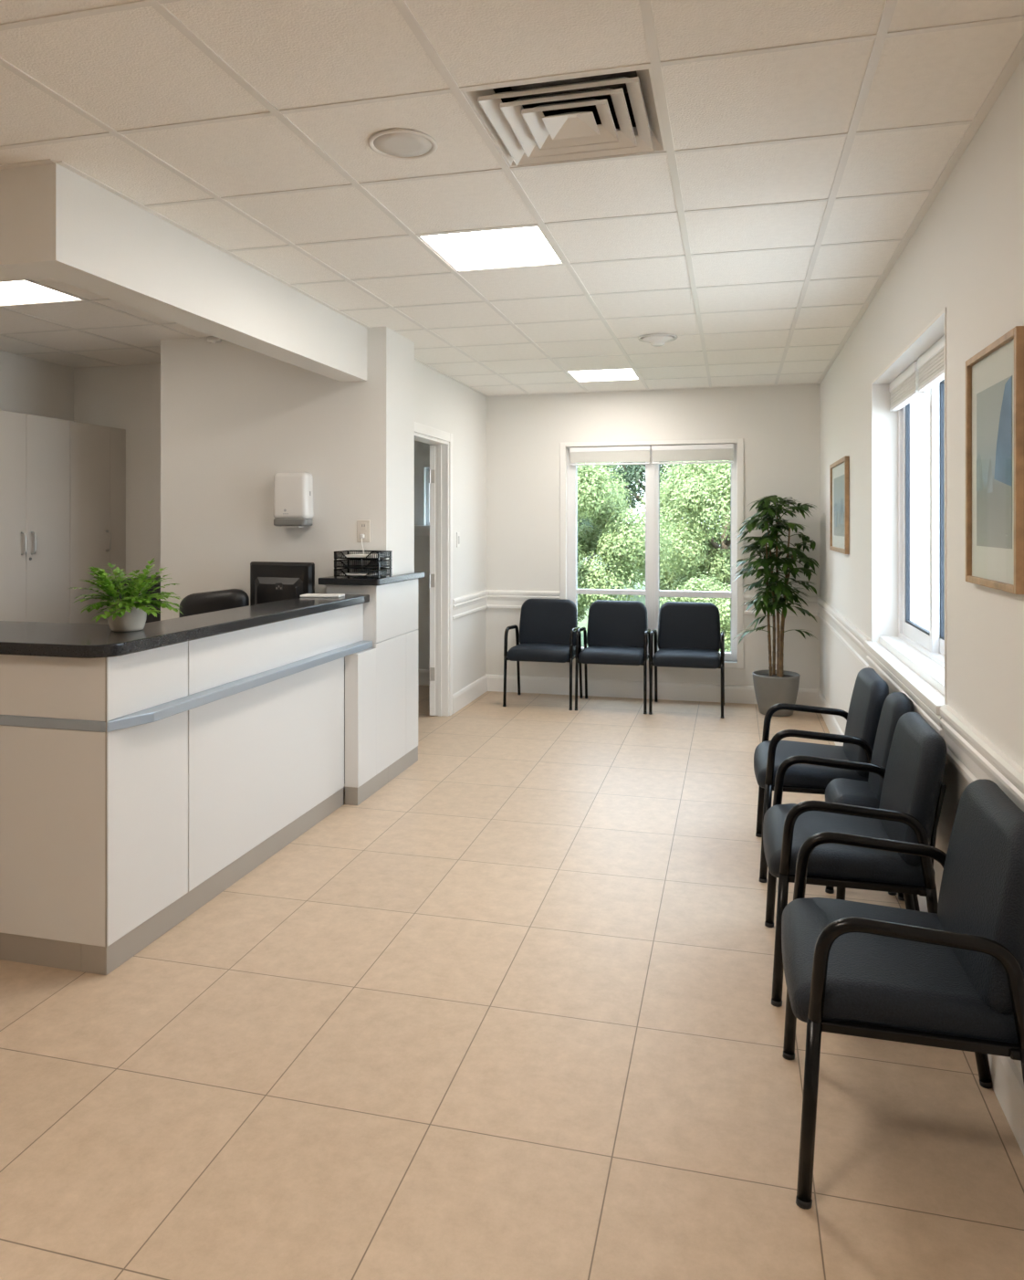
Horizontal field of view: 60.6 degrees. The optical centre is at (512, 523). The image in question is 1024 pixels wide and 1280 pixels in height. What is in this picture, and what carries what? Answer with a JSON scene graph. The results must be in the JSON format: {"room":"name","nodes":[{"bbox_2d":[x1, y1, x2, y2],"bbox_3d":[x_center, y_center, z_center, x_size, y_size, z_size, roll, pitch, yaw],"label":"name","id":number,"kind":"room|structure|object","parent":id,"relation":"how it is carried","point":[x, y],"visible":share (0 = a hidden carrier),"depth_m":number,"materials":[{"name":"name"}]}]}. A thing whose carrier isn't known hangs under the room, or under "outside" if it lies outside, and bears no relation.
{"room":"hospital interior","nodes":[
{"label":"hospital interior","id":0,"kind":"room"},
{"bbox_2d":[0,350,73,420],"bbox_3d":[-4.187,0.050,2.326,0.200,2.800,8.055,0,0,14],"label":"wall","id":1,"kind":"structure","parent":0,"point":[28,385],"depth_m":5.86,"materials":[{"name":"white paint"}]},
{"bbox_2d":[73,363,160,578],"bbox_3d":[-2.468,0.050,5.999,1.730,2.800,0.380,0,0,14],"label":"wall","id":2,"kind":"structure","parent":0,"point":[128,397],"depth_m":6.08,"materials":[{"name":"white paint"}]},
{"bbox_2d":[0,163,367,381],"bbox_3d":[-2.328,-0.975,4.109,2.530,0.350,2.335,0,0,14],"label":"ceiling bulkhead","id":3,"kind":"structure","parent":0,"point":[56,223],"depth_m":3.14,"materials":[{"name":"white paint"}]},
{"bbox_2d":[160,326,414,620],"bbox_3d":[-1.352,0.050,5.294,1.450,2.800,0.440,0,0,14],"label":"wall","id":4,"kind":"structure","parent":0,"point":[234,417],"depth_m":5.11,"materials":[{"name":"white paint"}]},
{"bbox_2d":[273,472,313,527],"bbox_3d":[-1.245,-0.132,4.983,0.220,0.316,0.109,0,0,14],"label":"dispenser","id":5,"kind":"object","parent":4,"relation":"attached to","point":[293,491],"visible":1,"depth_m":4.93,"materials":[{"name":"white plastic"}]},
{"bbox_2d":[281,525,304,527],"bbox_3d":[-1.247,0.021,4.978,0.110,0.009,0.060,0,0,14],"label":"paper towel","id":6,"kind":"object","parent":5,"relation":"hanging from","point":[281,526],"depth_m":4.95,"materials":[{"name":"white paper"}]},
{"bbox_2d":[273,517,313,526],"bbox_3d":[-1.245,-0.006,4.985,0.212,0.050,0.105,0,0,14],"label":"tray","id":7,"kind":"object","parent":5,"relation":"on","point":[278,521],"depth_m":4.94,"materials":[{"name":"grey plastic"}]},
{"bbox_2d":[356,520,370,542],"bbox_3d":[-0.836,0.045,4.931,0.080,0.124,0.009,0,0,14],"label":"wall outlet","id":8,"kind":"object","parent":4,"relation":"attached to","point":[363,527],"visible":1,"depth_m":4.93,"materials":[{"name":"beige plastic"}]},
{"bbox_2d":[359,534,365,571],"bbox_3d":[-0.839,0.167,4.914,0.025,0.213,0.025,0,0,14],"label":"power cord","id":9,"kind":"object","parent":8,"relation":"hanging from","point":[361,536],"visible":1,"depth_m":4.90,"materials":[{"name":"white plastic"}]},
{"bbox_2d":[360,522,366,529],"bbox_3d":[-0.836,0.017,4.928,0.034,0.040,0.002,0,0,14],"label":"socket","id":10,"kind":"object","parent":8,"relation":"attached to","point":[362,524],"depth_m":4.93,"materials":[{"name":"grey plastic"}]},
{"bbox_2d":[414,440,431,669],"bbox_3d":[-1.562,0.050,7.074,2.100,2.800,2.150,0,0,14],"label":"wall","id":11,"kind":"structure","parent":0,"point":[422,450],"depth_m":7.86,"materials":[{"name":"white paint"}]},
{"bbox_2d":[414,524,430,535],"bbox_3d":[-1.110,0.068,7.842,1.400,0.095,0.180,0,0,14],"label":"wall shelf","id":12,"kind":"object","parent":11,"relation":"attached to","point":[419,529],"visible":0.02,"depth_m":7.83,"materials":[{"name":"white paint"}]},
{"bbox_2d":[426,467,430,524],"bbox_3d":[-0.607,-0.240,7.890,0.330,0.520,0.060,0,0,14],"label":"window","id":13,"kind":"structure","parent":11,"relation":"in","point":[427,468],"depth_m":7.90,"materials":[{"name":"white"}]},
{"bbox_2d":[418,669,430,685],"bbox_3d":[-1.283,1.379,7.971,2.000,0.142,0.016,0,0,14],"label":"hinge","id":14,"kind":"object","parent":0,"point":[423,674],"depth_m":7.84,"materials":[{"name":"white paint"}]},
{"bbox_2d":[414,359,486,693],"bbox_3d":[-0.563,0.050,6.497,0.120,2.800,2.280,0,0,14],"label":"wall","id":15,"kind":"structure","parent":0,"point":[442,403],"depth_m":7.02,"materials":[{"name":"white paint"}]},
{"bbox_2d":[414,421,452,716],"bbox_3d":[-0.594,0.388,6.534,0.272,2.125,1.603,0,0,5],"label":"door frame","id":16,"kind":"structure","parent":15,"relation":"in","point":[441,451],"depth_m":6.57,"materials":[{"name":"white paint"}]},
{"bbox_2d":[456,532,460,547],"bbox_3d":[-0.416,0.130,6.810,0.011,0.116,0.074,0,0,14],"label":"light switch","id":17,"kind":"object","parent":15,"relation":"attached to","point":[457,533],"visible":1,"depth_m":6.79,"materials":[{"name":"white paint"}]},
{"bbox_2d":[452,674,487,713],"bbox_3d":[-0.335,1.379,7.120,0.016,0.142,0.960,0,0,14],"label":"baseboard","id":18,"kind":"structure","parent":15,"relation":"attached to","point":[466,695],"depth_m":7.06,"materials":[{"name":"white paint"}]},
{"bbox_2d":[452,589,488,619],"bbox_3d":[-0.331,0.656,7.119,0.024,0.157,0.960,0,0,14],"label":"trim","id":19,"kind":"structure","parent":15,"relation":"attached to","point":[465,605],"depth_m":7.06,"materials":[{"name":"white paint"}]},
{"bbox_2d":[0,684,1023,1279],"bbox_3d":[-1.341,1.575,2.789,5.690,0.250,10.350,0,0,14],"label":"floor","id":20,"kind":"structure","parent":0,"point":[505,1011],"depth_m":2.33,"materials":[{"name":"beige tile"}]},
{"bbox_2d":[0,409,70,623],"bbox_3d":[-3.095,0.398,5.284,0.462,2.105,0.718,0,0,14],"label":"storage cabinet","id":21,"kind":"object","parent":20,"relation":"on","point":[35,450],"visible":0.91,"depth_m":5.29,"materials":[{"name":"grey laminate"}]},
{"bbox_2d":[70,420,125,624],"bbox_3d":[-2.942,0.398,5.890,0.462,2.105,0.528,0,0,14],"label":"storage cabinet","id":22,"kind":"object","parent":20,"relation":"on","point":[98,453],"visible":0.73,"depth_m":5.80,"materials":[{"name":"grey laminate"}]},
{"bbox_2d":[110,576,160,623],"bbox_3d":[-2.290,0.905,5.704,0.400,1.090,0.525,0,0,14],"label":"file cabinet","id":23,"kind":"object","parent":20,"relation":"on","point":[151,617],"visible":0.02,"depth_m":5.44,"materials":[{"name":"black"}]},
{"bbox_2d":[0,603,372,975],"bbox_3d":[-1.682,0.939,3.931,1.410,1.023,2.004,0,0,14],"label":"reception desk","id":24,"kind":"object","parent":20,"relation":"on","point":[137,789],"depth_m":3.03,"materials":[{"name":"white laminate"}]},
{"bbox_2d":[0,594,369,658],"bbox_3d":[-1.695,0.406,3.908,1.395,0.042,2.055,0,0,14],"label":"countertop","id":25,"kind":"structure","parent":24,"relation":"on","point":[16,638],"depth_m":3.17,"materials":[{"name":"stone"}]},
{"bbox_2d":[68,557,184,631],"bbox_3d":[-1.375,0.256,3.141,0.376,0.257,0.389,0,0,-18],"label":"potted fern","id":26,"kind":"object","parent":25,"relation":"on","point":[128,613],"visible":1,"depth_m":3.10,"materials":[{"name":"green plant"}]},
{"bbox_2d":[106,598,146,631],"bbox_3d":[-1.384,0.331,3.151,0.134,0.108,0.134,0,0,14],"label":"pot","id":27,"kind":"object","parent":26,"relation":"attached to","point":[135,620],"depth_m":3.10,"materials":[{"name":"beige ceramic"}]},
{"bbox_2d":[300,593,345,598],"bbox_3d":[-0.991,0.379,4.583,0.210,0.012,0.110,0,0,6],"label":"paper pad","id":28,"kind":"object","parent":25,"relation":"on","point":[326,595],"visible":1,"depth_m":4.54,"materials":[{"name":"white paper"}]},
{"bbox_2d":[178,588,249,617],"bbox_3d":[-1.675,0.905,4.663,0.400,1.088,0.458,0,0,9],"label":"office chair","id":29,"kind":"object","parent":20,"relation":"on","point":[207,602],"visible":0.12,"depth_m":4.79,"materials":[{"name":"black leather"}]},
{"bbox_2d":[318,571,424,805],"bbox_3d":[-0.821,0.874,4.979,0.355,1.152,0.920,0,0,14],"label":"reception counter end","id":30,"kind":"object","parent":20,"relation":"on","point":[382,679],"depth_m":4.80,"materials":[{"name":"white laminate"}]},
{"bbox_2d":[334,567,392,578],"bbox_3d":[-0.818,0.273,4.818,0.263,0.048,0.196,0,0,14],"label":"tray","id":31,"kind":"object","parent":30,"relation":"on","point":[386,571],"visible":0.91,"depth_m":4.75,"materials":[{"name":"black metal"}]},
{"bbox_2d":[340,572,377,576],"bbox_3d":[-0.830,0.280,4.819,0.176,0.011,0.165,0,0,14],"label":"paper stack","id":32,"kind":"object","parent":31,"relation":"in","point":[347,573],"visible":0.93,"depth_m":4.75,"materials":[{"name":"white paper"}]},
{"bbox_2d":[334,568,390,576],"bbox_3d":[-0.818,0.271,4.818,0.260,0.034,0.192,0,0,14],"label":"basket","id":33,"kind":"object","parent":31,"relation":"on","point":[385,571],"depth_m":4.75,"materials":[{"name":"black metal"}]},
{"bbox_2d":[334,558,392,569],"bbox_3d":[-0.818,0.225,4.818,0.263,0.048,0.196,0,0,14],"label":"tray","id":34,"kind":"object","parent":31,"relation":"on","point":[373,563],"visible":1,"depth_m":4.79,"materials":[{"name":"black metal"}]},
{"bbox_2d":[334,559,390,566],"bbox_3d":[-0.818,0.223,4.818,0.260,0.034,0.192,0,0,14],"label":"basket","id":35,"kind":"object","parent":34,"relation":"on","point":[372,562],"depth_m":4.80,"materials":[{"name":"black metal"}]},
{"bbox_2d":[334,550,392,560],"bbox_3d":[-0.818,0.177,4.818,0.263,0.048,0.196,0,0,14],"label":"tray","id":36,"kind":"object","parent":34,"relation":"on","point":[386,554],"visible":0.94,"depth_m":4.76,"materials":[{"name":"black metal"}]},
{"bbox_2d":[342,554,382,557],"bbox_3d":[-0.818,0.181,4.816,0.176,0.016,0.165,0,0,14],"label":"paper stack","id":37,"kind":"object","parent":36,"relation":"in","point":[347,555],"visible":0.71,"depth_m":4.75,"materials":[{"name":"white paper"}]},
{"bbox_2d":[334,551,390,557],"bbox_3d":[-0.818,0.174,4.818,0.260,0.034,0.192,0,0,14],"label":"basket","id":38,"kind":"object","parent":36,"relation":"on","point":[385,554],"depth_m":4.76,"materials":[{"name":"black metal"}]},
{"bbox_2d":[503,598,583,710],"bbox_3d":[0.257,1.043,7.093,0.556,0.820,0.533,0,0,14],"label":"chair","id":39,"kind":"object","parent":20,"relation":"on","point":[548,627],"visible":0.94,"depth_m":7.20,"materials":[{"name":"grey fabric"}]},
{"bbox_2d":[575,599,650,713],"bbox_3d":[0.813,1.043,6.953,0.556,0.820,0.533,0,0,14],"label":"chair","id":40,"kind":"object","parent":20,"relation":"on","point":[618,633],"visible":0.94,"depth_m":7.06,"materials":[{"name":"black leather"}]},
{"bbox_2d":[649,601,724,718],"bbox_3d":[1.367,1.043,6.812,0.556,0.820,0.533,0,0,14],"label":"chair","id":41,"kind":"object","parent":20,"relation":"on","point":[689,634],"visible":1,"depth_m":6.92,"materials":[{"name":"black leather"}]},
{"bbox_2d":[733,494,819,716],"bbox_3d":[2.019,0.619,6.677,0.643,1.663,0.585,0,0,31],"label":"potted palm","id":42,"kind":"object","parent":20,"relation":"on","point":[772,687],"visible":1,"depth_m":6.59,"materials":[{"name":"green plant"}]},
{"bbox_2d":[752,669,800,716],"bbox_3d":[2.012,1.297,6.676,0.350,0.306,0.350,0,0,14],"label":"planter","id":43,"kind":"object","parent":42,"relation":"attached to","point":[771,687],"depth_m":6.56,"materials":[{"name":"grey ceramic"}]},
{"bbox_2d":[754,667,897,895],"bbox_3d":[1.310,1.043,3.743,0.533,0.820,0.556,0,0,14],"label":"chair","id":44,"kind":"object","parent":20,"relation":"on","point":[870,692],"visible":0.73,"depth_m":3.54,"materials":[{"name":"black leather"}]},
{"bbox_2d":[763,712,946,1007],"bbox_3d":[1.091,1.043,2.839,0.533,0.820,0.556,0,0,14],"label":"chair","id":45,"kind":"object","parent":20,"relation":"on","point":[913,791],"visible":0.96,"depth_m":2.63,"materials":[{"name":"black leather"}]},
{"bbox_2d":[825,692,920,911],"bbox_3d":[1.332,1.043,3.258,0.313,0.820,0.341,0,0,14],"label":"chair","id":46,"kind":"object","parent":20,"relation":"on","point":[843,791],"visible":0.33,"depth_m":3.19,"materials":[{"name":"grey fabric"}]},
{"bbox_2d":[781,779,1023,1209],"bbox_3d":[0.916,1.043,2.063,0.533,0.820,0.556,0,0,14],"label":"chair","id":47,"kind":"object","parent":20,"relation":"on","point":[952,978],"visible":1,"depth_m":1.87,"materials":[{"name":"black leather"}]},
{"bbox_3d":[-1.316,1.077,4.459,0.320,0.745,1.100,0,0,14],"label":"desk","id":48,"kind":"object","parent":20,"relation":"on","visible":0},
{"bbox_2d":[250,561,314,605],"bbox_3d":[-1.299,0.462,4.878,0.400,0.487,0.184,0,0,18],"label":"computer monitor","id":49,"kind":"object","parent":48,"relation":"on","point":[269,581],"visible":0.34,"depth_m":4.86,"materials":[{"name":"black plastic"}]},
{"bbox_2d":[0,0,1023,395],"bbox_3d":[-1.299,-1.110,2.753,5.190,0.020,9.900,0,0,14],"label":"ceiling","id":50,"kind":"structure","parent":0,"point":[131,68],"depth_m":2.66,"materials":[{"name":"tile"}]},
{"bbox_2d":[0,280,83,306],"bbox_3d":[-2.413,-1.129,4.139,0.530,0.061,0.530,0,0,14],"label":"ceiling light","id":51,"kind":"object","parent":50,"relation":"attached to","point":[21,292],"visible":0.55,"depth_m":4.25,"materials":[{"name":"white plastic"}]},
{"bbox_2d":[0,279,198,366],"bbox_3d":[-2.303,-1.098,4.534,2.370,0.004,2.850,0,0,14],"label":"grid","id":52,"kind":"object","parent":50,"relation":"attached to","point":[30,280],"depth_m":4.91,"materials":[{"name":"white metal"}]},
{"bbox_2d":[206,335,221,343],"bbox_3d":[-1.747,-1.073,5.141,0.090,0.043,0.050,0,0,14],"label":"ceiling sensor","id":53,"kind":"object","parent":50,"relation":"attached to","point":[211,339],"visible":0.85,"depth_m":5.12,"materials":[{"name":"white plastic"}]},
{"bbox_2d":[367,128,437,159],"bbox_3d":[-0.316,-1.096,2.540,0.200,0.008,0.200,0,0,14],"label":"ceiling speaker","id":54,"kind":"object","parent":50,"relation":"attached to","point":[394,143],"visible":1,"depth_m":2.53,"materials":[{"name":"white plastic"}]},
{"bbox_2d":[373,132,432,157],"bbox_3d":[-0.316,-1.097,2.540,0.170,0.005,0.170,0,0,14],"label":"grille","id":55,"kind":"object","parent":54,"relation":"attached to","point":[387,144],"depth_m":2.54,"materials":[{"name":"white plastic"}]},
{"bbox_2d":[418,225,564,272],"bbox_3d":[-0.071,-1.129,3.533,0.503,0.061,0.515,0,0,14],"label":"ceiling light","id":56,"kind":"object","parent":50,"relation":"attached to","point":[528,246],"visible":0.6,"depth_m":3.52,"materials":[{"name":"white plastic"}]},
{"bbox_2d":[0,0,1023,396],"bbox_3d":[-1.299,-1.099,2.753,5.190,0.006,9.900,0,0,14],"label":"grid","id":57,"kind":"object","parent":50,"relation":"attached to","point":[646,10],"depth_m":2.68,"materials":[{"name":"white metal"}]},
{"bbox_2d":[461,67,666,167],"bbox_3d":[0.164,-1.175,2.411,0.501,0.179,0.513,0,0,14],"label":"ceiling vent","id":58,"kind":"object","parent":50,"relation":"in","point":[613,114],"visible":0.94,"depth_m":2.45,"materials":[{"name":"silver metal"}]},
{"bbox_2d":[566,368,639,381],"bbox_3d":[0.688,-1.129,6.528,0.503,0.061,0.515,0,0,14],"label":"ceiling light","id":59,"kind":"object","parent":50,"relation":"attached to","point":[621,374],"visible":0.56,"depth_m":6.56,"materials":[{"name":"white plastic"}]},
{"bbox_2d":[638,333,677,346],"bbox_3d":[0.862,-1.073,5.182,0.232,0.046,0.232,0,0,14],"label":"smoke detector","id":60,"kind":"object","parent":50,"relation":"attached to","point":[656,340],"visible":1,"depth_m":5.14,"materials":[{"name":"white plastic"}]},
{"bbox_2d":[486,384,820,689],"bbox_3d":[1.075,0.050,7.387,2.860,2.800,0.250,0,0,14],"label":"wall","id":61,"kind":"structure","parent":0,"point":[780,426],"depth_m":7.27,"materials":[{"name":"white paint"}]},
{"bbox_2d":[559,438,744,668],"bbox_3d":[1.140,0.245,7.255,1.504,1.850,0.074,0,0,14],"label":"trim","id":62,"kind":"structure","parent":61,"relation":"attached to","point":[739,664],"depth_m":7.14,"materials":[{"name":"white paint"}]},
{"bbox_2d":[567,443,736,660],"bbox_3d":[1.158,0.237,7.327,1.400,1.765,0.085,0,0,14],"label":"window","id":63,"kind":"structure","parent":61,"relation":"in","point":[653,593],"depth_m":7.29,"materials":[{"name":"white"}]},
{"bbox_2d":[569,445,650,465],"bbox_3d":[0.822,-0.565,7.347,0.680,0.155,0.042,0,0,14],"label":"window blind","id":64,"kind":"object","parent":63,"relation":"attached to","point":[603,456],"visible":1,"depth_m":7.33,"materials":[{"name":"white fabric"}]},
{"bbox_2d":[651,443,734,464],"bbox_3d":[1.480,-0.565,7.180,0.660,0.155,0.042,0,0,14],"label":"window blind","id":65,"kind":"object","parent":63,"relation":"attached to","point":[715,453],"visible":1,"depth_m":7.16,"materials":[{"name":"white fabric"}]},
{"bbox_2d":[486,674,818,706],"bbox_3d":[1.101,1.379,7.243,2.740,0.142,0.016,0,0,14],"label":"baseboard","id":66,"kind":"structure","parent":61,"relation":"attached to","point":[537,685],"depth_m":7.26,"materials":[{"name":"white paint"}]},
{"bbox_2d":[486,589,818,616],"bbox_3d":[1.100,0.656,7.239,2.740,0.157,0.024,0,0,14],"label":"trim","id":67,"kind":"structure","parent":61,"relation":"attached to","point":[500,599],"depth_m":7.45,"materials":[{"name":"white paint"}]},
{"bbox_2d":[820,56,1023,1078],"bbox_3d":[1.320,0.050,2.116,0.200,2.800,10.350,0,0,14],"label":"wall","id":68,"kind":"structure","parent":0,"point":[965,257],"depth_m":2.72,"materials":[{"name":"white paint"}]},
{"bbox_2d":[829,455,849,554],"bbox_3d":[2.073,-0.106,5.556,0.025,0.577,0.830,0,0,14],"label":"framed picture","id":69,"kind":"object","parent":68,"relation":"attached to","point":[840,469],"visible":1,"depth_m":5.49,"materials":[{"name":"brown wood"}]},
{"bbox_2d":[834,474,844,536],"bbox_3d":[2.073,-0.106,5.556,0.001,0.375,0.578,0,0,14],"label":"print","id":70,"kind":"object","parent":69,"relation":"attached to","point":[839,479],"depth_m":5.54},
{"bbox_2d":[864,635,944,714],"bbox_3d":[1.622,0.582,3.550,0.151,0.063,1.596,0,0,14],"label":"window sill","id":71,"kind":"structure","parent":68,"relation":"attached to","point":[925,677],"depth_m":3.44,"materials":[{"name":"white paint"}]},
{"bbox_2d":[871,307,946,704],"bbox_3d":[1.633,-0.052,3.537,0.119,1.275,1.540,0,0,14],"label":"trim","id":72,"kind":"structure","parent":68,"relation":"attached to","point":[885,423],"depth_m":4.27,"materials":[{"name":"white paint"}]},
{"bbox_2d":[817,596,1023,811],"bbox_3d":[1.205,0.674,2.119,0.024,0.192,9.900,0,0,14],"label":"trim","id":73,"kind":"structure","parent":68,"relation":"attached to","point":[973,755],"depth_m":2.62,"materials":[{"name":"white paint"}]},
{"bbox_2d":[818,689,1023,1155],"bbox_3d":[1.209,1.379,2.118,0.016,0.142,9.900,0,0,14],"label":"baseboard","id":74,"kind":"structure","parent":68,"relation":"attached to","point":[1008,1087],"depth_m":2.14,"materials":[{"name":"white paint"}]},
{"bbox_2d":[898,378,944,668],"bbox_3d":[1.730,-0.052,3.513,0.081,1.275,1.540,0,0,14],"label":"window","id":75,"kind":"structure","parent":68,"relation":"in","point":[931,644],"depth_m":4.01,"materials":[{"name":"white"}]},
{"bbox_2d":[889,361,924,411],"bbox_3d":[1.776,-0.609,3.950,0.042,0.135,0.620,0,0,14],"label":"window blind","id":76,"kind":"object","parent":75,"relation":"attached to","point":[904,389],"visible":0.84,"depth_m":3.89,"materials":[{"name":"white fabric"}]},
{"bbox_2d":[917,335,944,391],"bbox_3d":[1.587,-0.609,3.204,0.042,0.135,0.820,0,0,14],"label":"window blind","id":77,"kind":"object","parent":68,"relation":"attached to","point":[930,364],"visible":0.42,"depth_m":3.36,"materials":[{"name":"white fabric"}]},
{"bbox_2d":[965,325,1023,594],"bbox_3d":[1.237,-0.146,2.251,0.025,0.622,0.459,0,0,14],"label":"framed picture","id":78,"kind":"object","parent":68,"relation":"attached to","point":[995,374],"visible":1,"depth_m":2.22,"materials":[{"name":"brown wood"}]},
{"bbox_2d":[976,375,1012,548],"bbox_3d":[1.236,-0.146,2.251,0.001,0.416,0.313,0,0,14],"label":"print","id":79,"kind":"object","parent":78,"relation":"attached to","point":[994,397],"depth_m":2.24},
{"label":"outside","id":80,"kind":"structure","parent":0,"visible":0},
{"bbox_2d":[577,554,730,651],"bbox_3d":[-10.033,2.150,37.385,42.200,0.400,52.440,0,0,14],"label":"ground","id":81,"kind":"structure","parent":80,"point":[584,623],"depth_m":22.42,"materials":[{"name":"green plant"}]},
{"bbox_2d":[577,506,594,531],"bbox_3d":[-0.106,-0.548,20.051,4.076,5.007,4.536,0,0,-36],"label":"tree","id":82,"kind":"object","parent":81,"relation":"on","point":[582,519],"visible":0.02,"depth_m":19.59,"materials":[{"name":"green plant"}]},
{"bbox_2d":[577,461,677,624],"bbox_3d":[0.882,0.221,13.204,3.210,3.474,2.740,0,0,-11],"label":"tree","id":83,"kind":"object","parent":81,"relation":"on","point":[625,550],"visible":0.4,"depth_m":12.54,"materials":[{"name":"green plant"}]},
{"bbox_2d":[577,461,721,586],"bbox_3d":[3.637,-0.685,24.082,5.382,5.282,5.324,0,0,-42],"label":"tree","id":84,"kind":"object","parent":81,"relation":"on","point":[635,473],"visible":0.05,"depth_m":23.05,"materials":[{"name":"green plant"}]},
{"bbox_2d":[639,460,730,635],"bbox_3d":[3.518,0.200,15.272,3.285,3.516,3.493,0,0,39],"label":"tree","id":85,"kind":"object","parent":81,"relation":"on","point":[691,500],"visible":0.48,"depth_m":14.41,"materials":[{"name":"green plant"}]},
{"bbox_2d":[660,571,730,651],"bbox_3d":[2.499,1.296,11.054,1.481,1.351,1.433,0,0,31],"label":"bush","id":86,"kind":"object","parent":81,"relation":"on","point":[723,604],"visible":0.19,"depth_m":11.01,"materials":[{"name":"green plant"}]},
{"bbox_2d":[672,463,721,513],"bbox_3d":[5.875,-1.232,19.788,4.185,6.372,4.575,0,0,37],"label":"tree","id":87,"kind":"object","parent":81,"relation":"on","point":[712,464],"visible":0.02,"depth_m":19.21,"materials":[{"name":"green plant"}]},
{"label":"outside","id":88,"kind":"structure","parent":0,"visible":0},
{"bbox_3d":[21.052,2.150,-0.171,39.100,0.400,50.000,0,0,14],"label":"paving","id":89,"kind":"object","parent":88,"visible":0},
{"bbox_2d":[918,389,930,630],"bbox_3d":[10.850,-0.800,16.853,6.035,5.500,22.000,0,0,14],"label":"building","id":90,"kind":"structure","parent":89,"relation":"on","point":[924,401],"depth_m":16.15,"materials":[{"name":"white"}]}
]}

